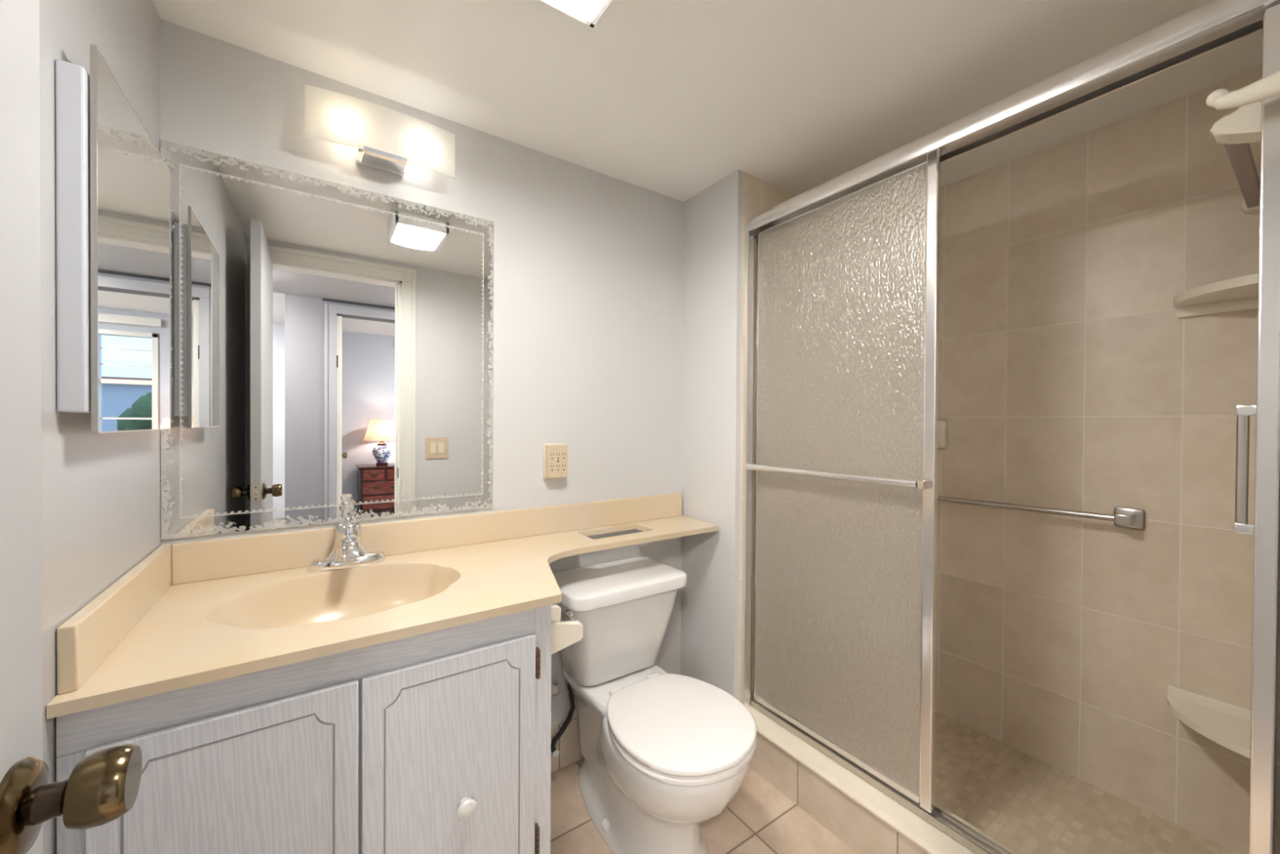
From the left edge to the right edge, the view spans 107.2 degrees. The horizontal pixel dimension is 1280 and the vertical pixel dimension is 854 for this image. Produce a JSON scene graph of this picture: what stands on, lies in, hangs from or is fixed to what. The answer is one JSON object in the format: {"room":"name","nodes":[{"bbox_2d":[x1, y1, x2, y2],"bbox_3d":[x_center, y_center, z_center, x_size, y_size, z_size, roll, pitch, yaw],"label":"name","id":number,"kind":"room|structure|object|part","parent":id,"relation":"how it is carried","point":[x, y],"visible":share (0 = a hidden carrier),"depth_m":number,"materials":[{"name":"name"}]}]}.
{"room":"bathroom","nodes":[
{"label":"bathroom","id":0,"kind":"room"},
{"bbox_2d":[39,0,160,853],"bbox_3d":[-0.712,0.141,0.424,0.100,2.133,1.540,0,1,-34],"label":"wall","id":1,"kind":"structure","parent":0,"point":[101,492],"depth_m":0.72,"materials":[{"name":"paint"}]},
{"bbox_2d":[55,44,170,433],"bbox_3d":[-0.907,-0.270,0.831,0.036,0.555,0.422,0,1,-34],"label":"medicine cabinet","id":2,"kind":"object","parent":1,"relation":"attached to","point":[113,182],"visible":1,"depth_m":0.72,"materials":[{"name":"metal"}]},
{"bbox_3d":[-0.898,-0.271,0.845,0.004,0.552,0.407,0,1,-34],"label":"mirror door","id":3,"kind":"part","parent":2,"relation":"part of","materials":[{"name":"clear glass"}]},
{"bbox_2d":[160,19,684,727],"bbox_3d":[-0.493,0.133,1.567,1.750,2.133,0.100,0,1,-34],"label":"wall","id":4,"kind":"structure","parent":0,"point":[588,264],"depth_m":1.62,"materials":[{"name":"paint"}]},
{"bbox_2d":[160,139,493,539],"bbox_3d":[-0.786,-0.198,1.298,0.762,0.915,0.006,0,1,-34],"label":"wall mirror","id":5,"kind":"object","parent":4,"relation":"attached to","point":[331,343],"visible":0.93,"depth_m":1.25,"materials":[{"name":"silver glass"}]},
{"bbox_2d":[304,84,454,178],"bbox_3d":[-0.697,-0.775,1.285,0.353,0.135,0.114,0,1,-34],"label":"vanity light","id":6,"kind":"object","parent":4,"relation":"attached to","point":[384,139],"visible":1,"depth_m":1.24,"materials":[{"name":"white glass"}]},
{"bbox_3d":[-0.727,-0.775,1.320,0.120,0.110,0.024,0,1,-34],"label":"plate","id":7,"kind":"part","parent":6,"relation":"part of","materials":[{"name":"silver metal"}]},
{"bbox_2d":[542,443,567,479],"bbox_3d":[-0.289,0.117,1.623,0.080,0.120,0.036,0,1,-34],"label":"electrical outlet","id":8,"kind":"object","parent":4,"relation":"attached to","point":[554,455],"visible":1,"depth_m":1.61,"materials":[{"name":"beige plastic"}]},
{"bbox_2d":[551,678,575,757],"bbox_3d":[-0.274,0.963,1.601,0.094,0.293,0.108,0,1,-34],"label":"hose","id":9,"kind":"object","parent":4,"relation":"attached to","point":[554,683],"visible":0.47,"depth_m":1.59,"materials":[{"name":"black rubber"}]},
{"bbox_3d":[-0.305,0.895,1.619,0.045,0.040,0.040,0,1,-34],"label":"valve handle","id":10,"kind":"part","parent":9,"relation":"part of","materials":[{"name":"silver metal"}]},
{"bbox_2d":[551,716,584,773],"bbox_3d":[-0.167,1.123,1.736,0.820,0.155,0.009,0,1,-34],"label":"baseboard","id":11,"kind":"structure","parent":4,"relation":"attached to","point":[568,744],"depth_m":1.67,"materials":[{"name":"tile"}]},
{"bbox_2d":[550,758,857,853],"bbox_3d":[-0.056,1.258,0.880,1.698,0.100,1.750,0,1,-34],"label":"floor","id":12,"kind":"structure","parent":0,"point":[759,819],"depth_m":1.42,"materials":[{"name":"tile"}]},
{"bbox_2d":[56,604,551,853],"bbox_3d":[-0.642,0.794,1.060,0.730,0.818,0.578,0,1,-34],"label":"vanity cabinet","id":13,"kind":"object","parent":12,"relation":"on","point":[437,741],"visible":0.76,"depth_m":0.83,"materials":[{"name":"grey wood"}]},
{"bbox_3d":[-0.639,0.761,0.752,0.326,0.620,0.014,0,1,-34],"label":"door","id":14,"kind":"part","parent":13,"relation":"part of","materials":[{"name":"white wood"}]},
{"bbox_3d":[-0.517,0.421,0.843,0.691,0.066,0.004,0,1,-34],"label":"rail","id":15,"kind":"part","parent":13,"relation":"part of","materials":[{"name":"white wood"}]},
{"bbox_2d":[46,492,718,719],"bbox_3d":[-0.310,0.391,1.293,1.543,0.234,0.562,0,1,-34],"label":"countertop","id":16,"kind":"structure","parent":13,"relation":"on","point":[192,613],"depth_m":1.09,"materials":[{"name":"stone"}]},
{"bbox_2d":[206,563,461,629],"bbox_3d":[-0.656,0.437,1.063,0.473,0.141,0.370,0,1,-34],"label":"basin","id":17,"kind":"object","parent":16,"relation":"in","point":[312,600],"depth_m":1.16,"materials":[{"name":"beige ceramic"}]},
{"bbox_2d":[308,499,385,571],"bbox_3d":[-0.743,0.278,1.206,0.172,0.174,0.148,0,1,-34],"label":"faucet","id":18,"kind":"object","parent":16,"relation":"on","point":[348,550],"visible":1,"depth_m":1.22,"materials":[{"name":"silver metal"}]},
{"bbox_3d":[-0.768,0.351,1.243,0.172,0.026,0.060,0,1,-34],"label":"plate","id":19,"kind":"part","parent":18,"relation":"part of","materials":[{"name":"silver metal"}]},
{"bbox_3d":[-0.766,0.243,1.241,0.024,0.020,0.024,0,1,-34],"label":"stem","id":20,"kind":"part","parent":18,"relation":"part of","materials":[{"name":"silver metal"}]},
{"bbox_3d":[-0.766,0.217,1.240,0.036,0.052,0.035,0,1,-34],"label":"handle","id":21,"kind":"part","parent":18,"relation":"part of","materials":[{"name":"clear plastic"}]},
{"bbox_3d":[-0.732,0.304,1.190,0.052,0.039,0.108,0,1,-34],"label":"spout","id":22,"kind":"part","parent":18,"relation":"part of","materials":[{"name":"silver metal"}]},
{"bbox_3d":[-0.366,0.761,0.939,0.326,0.620,0.014,0,1,-34],"label":"door","id":23,"kind":"part","parent":13,"relation":"part of","materials":[{"name":"white wood"}]},
{"bbox_3d":[-0.342,0.751,0.930,0.038,0.038,0.028,0,1,-34],"label":"knob","id":24,"kind":"part","parent":13,"relation":"part of","materials":[{"name":"white ceramic"}]},
{"bbox_2d":[551,604,582,654],"bbox_3d":[-0.234,0.511,1.216,0.120,0.097,0.170,0,1,-34],"label":"paper holder","id":25,"kind":"object","parent":13,"relation":"attached to","point":[564,633],"visible":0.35,"depth_m":1.16,"materials":[{"name":"beige plastic"}]},
{"bbox_3d":[-0.268,0.509,1.271,0.113,0.094,0.020,0,1,-34],"label":"arm","id":26,"kind":"part","parent":25,"relation":"part of","materials":[{"name":"beige ceramic"}]},
{"bbox_3d":[-0.195,0.510,1.164,0.113,0.094,0.020,0,1,-34],"label":"arm","id":27,"kind":"part","parent":25,"relation":"part of","materials":[{"name":"beige plastic"}]},
{"bbox_2d":[552,555,756,853],"bbox_3d":[0.022,0.846,1.398,0.459,0.716,0.688,0,1,-34],"label":"toilet","id":28,"kind":"object","parent":12,"relation":"on","point":[665,753],"visible":0.91,"depth_m":1.35,"materials":[{"name":"white ceramic"}]},
{"bbox_3d":[-0.211,0.547,1.361,0.031,0.025,0.097,0,1,-20],"label":"lever arm","id":29,"kind":"part","parent":28,"relation":"part of","materials":[{"name":"silver metal"}]},
{"bbox_3d":[-0.213,0.553,1.406,0.010,0.032,0.032,0,1,-34],"label":"flush lever","id":30,"kind":"part","parent":28,"relation":"part of","materials":[{"name":"silver metal"}]},
{"bbox_3d":[-0.085,0.666,1.577,0.404,0.287,0.249,0,1,-34],"label":"tank","id":31,"kind":"part","parent":28,"relation":"part of","materials":[{"name":"white ceramic"}]},
{"bbox_3d":[-0.082,0.508,1.572,0.434,0.044,0.278,0,1,-34],"label":"tank lid","id":32,"kind":"part","parent":28,"relation":"part of","materials":[{"name":"white ceramic"}]},
{"bbox_3d":[0.111,0.797,1.290,0.380,0.020,0.410,0,1,-34],"label":"lid","id":33,"kind":"part","parent":28,"relation":"part of","materials":[{"name":"plastic"}]},
{"bbox_3d":[0.112,0.821,1.288,0.378,0.019,0.402,0,1,-34],"label":"seat","id":34,"kind":"part","parent":28,"relation":"part of","materials":[{"name":"plastic"}]},
{"bbox_2d":[746,701,1018,853],"bbox_3d":[0.756,1.122,1.255,0.165,0.176,1.235,0,1,-34],"label":"shower curb","id":35,"kind":"object","parent":12,"relation":"on","point":[860,815],"depth_m":1.38,"materials":[{"name":"tile"}]},
{"bbox_2d":[740,0,1279,853],"bbox_3d":[0.740,0.135,1.271,0.088,1.798,1.169,0,1,-34],"label":"shower frame","id":36,"kind":"object","parent":35,"relation":"on","point":[1214,24],"visible":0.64,"depth_m":0.85,"materials":[{"name":"metal"}]},
{"bbox_2d":[743,148,941,813],"bbox_3d":[0.577,0.141,1.471,0.072,1.740,0.618,0,1,-34],"label":"shower door","id":37,"kind":"structure","parent":36,"relation":"attached to","point":[844,466],"depth_m":1.42,"materials":[{"name":"glass"}]},
{"bbox_3d":[0.589,0.996,1.500,0.011,0.024,0.574,0,1,-34],"label":"rail","id":38,"kind":"part","parent":37,"relation":"part of","materials":[{"name":"metal"}]},
{"bbox_3d":[0.600,-0.716,1.486,0.011,0.028,0.574,0,1,-34],"label":"rail","id":39,"kind":"part","parent":37,"relation":"part of","materials":[{"name":"metal"}]},
{"bbox_2d":[152,0,1262,201],"bbox_3d":[0.292,-0.974,1.090,2.507,0.100,1.750,0,1,-34],"label":"ceiling","id":40,"kind":"structure","parent":0,"point":[673,99],"depth_m":1.21,"materials":[{"name":"paint"}]},
{"bbox_2d":[541,0,613,27],"bbox_3d":[-0.107,-0.869,0.805,0.208,0.111,0.268,0,1,-34],"label":"ceiling light","id":41,"kind":"object","parent":40,"relation":"attached to","point":[588,12],"visible":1,"depth_m":0.92,"materials":[{"name":"plastic"}]},
{"bbox_2d":[680,169,796,701],"bbox_3d":[0.633,0.136,2.091,0.900,2.133,0.305,0,1,-34],"label":"wall","id":42,"kind":"structure","parent":0,"point":[713,216],"depth_m":1.80,"materials":[{"name":"paint"}]},
{"bbox_2d":[933,711,1238,853],"bbox_3d":[1.036,1.160,1.486,0.589,0.100,1.170,0,1,-34],"label":"floor","id":43,"kind":"structure","parent":0,"point":[1026,803],"depth_m":1.38,"materials":[{"name":"tile"}]},
{"bbox_2d":[934,67,1262,853],"bbox_3d":[1.376,0.145,1.600,0.100,2.133,1.345,0,1,-34],"label":"wall","id":44,"kind":"structure","parent":0,"point":[1071,378],"depth_m":1.45,"materials":[{"name":"tile"}]},
{"bbox_2d":[937,419,946,448],"bbox_3d":[1.092,0.028,1.825,0.114,0.110,0.130,0,1,-34],"label":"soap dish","id":45,"kind":"object","parent":44,"relation":"attached to","point":[942,424],"visible":0.38,"depth_m":1.80,"materials":[{"name":"beige ceramic"}]},
{"bbox_2d":[937,495,1145,529],"bbox_3d":[1.235,0.266,1.653,0.072,0.060,0.730,0,1,-34],"label":"towel bar","id":46,"kind":"object","parent":44,"relation":"attached to","point":[1123,517],"visible":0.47,"depth_m":1.44,"materials":[{"name":"metal"}]},
{"bbox_3d":[1.418,0.268,1.379,0.064,0.030,0.034,0,1,-34],"label":"post","id":47,"kind":"part","parent":46,"relation":"part of","materials":[{"name":"metal"}]},
{"bbox_3d":[1.448,0.269,1.395,0.012,0.060,0.064,0,1,-34],"label":"mounting plate","id":48,"kind":"part","parent":46,"relation":"part of","materials":[{"name":"metal"}]},
{"bbox_2d":[1167,684,1250,758],"bbox_3d":[1.469,0.749,1.193,0.205,0.043,0.205,0,1,-34],"label":"corner shelf","id":49,"kind":"object","parent":44,"relation":"attached to","point":[1227,724],"visible":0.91,"depth_m":1.22,"materials":[{"name":"beige ceramic"}]},
{"bbox_2d":[1173,273,1258,318],"bbox_3d":[1.475,-0.329,1.184,0.205,0.052,0.205,0,1,-34],"label":"corner shelf","id":50,"kind":"object","parent":44,"relation":"attached to","point":[1241,293],"visible":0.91,"depth_m":1.22,"materials":[{"name":"beige ceramic"}]},
{"bbox_2d":[1209,101,1261,214],"bbox_3d":[1.351,-0.562,1.026,0.588,0.085,0.090,0,1,-34],"label":"corner shelf","id":51,"kind":"object","parent":44,"relation":"attached to","point":[1242,126],"visible":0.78,"depth_m":0.91,"materials":[{"name":"beige ceramic"}]},
{"bbox_3d":[1.131,-0.562,0.875,0.055,0.085,0.090,0,1,-34],"label":"post","id":52,"kind":"part","parent":51,"relation":"part of","materials":[{"name":"beige ceramic"}]},
{"bbox_3d":[1.342,-0.565,1.044,0.494,0.025,0.025,0,1,-34],"label":"rod","id":53,"kind":"part","parent":51,"relation":"part of","materials":[{"name":"plastic"}]},
{"bbox_3d":[1.573,-0.561,1.178,0.049,0.085,0.090,0,1,-34],"label":"post","id":54,"kind":"part","parent":51,"relation":"part of","materials":[{"name":"beige ceramic"}]},
{"bbox_2d":[1233,404,1256,535],"bbox_3d":[1.063,0.075,0.827,0.016,0.226,0.024,0,1,-34],"label":"handle","id":55,"kind":"object","parent":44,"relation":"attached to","point":[1243,412],"visible":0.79,"depth_m":0.82,"materials":[{"name":"metal"}]},
{"bbox_2d":[1275,584,1279,853],"bbox_3d":[1.353,0.105,0.975,0.644,2.043,0.010,0,1,-34],"label":"wall","id":56,"kind":"structure","parent":0,"point":[1277,769],"depth_m":0.80,"materials":[{"name":"tile"}]},
{"bbox_3d":[0.724,0.150,0.439,2.487,2.133,0.165,0,1,-34],"label":"wall","id":57,"kind":"structure","parent":0,"visible":0},
{"bbox_2d":[0,0,142,853],"bbox_3d":[-0.336,0.197,0.131,0.160,2.008,0.620,0,1,-34],"label":"door","id":58,"kind":"structure","parent":57,"relation":"in","point":[102,787],"depth_m":0.36,"materials":[{"name":"paint"}]},
{"bbox_3d":[-0.427,0.285,0.374,0.036,0.054,0.054,0,1,-34],"label":"knob","id":59,"kind":"part","parent":58,"relation":"part of","materials":[{"name":"gold metal"}]},
{"bbox_2d":[1205,71,1279,110],"bbox_3d":[1.005,-0.524,0.745,0.064,0.100,0.144,0,1,-34],"label":"robe hook","id":60,"kind":"object","parent":57,"relation":"attached to","point":[1268,86],"visible":1,"depth_m":0.76,"materials":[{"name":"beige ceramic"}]}
]}

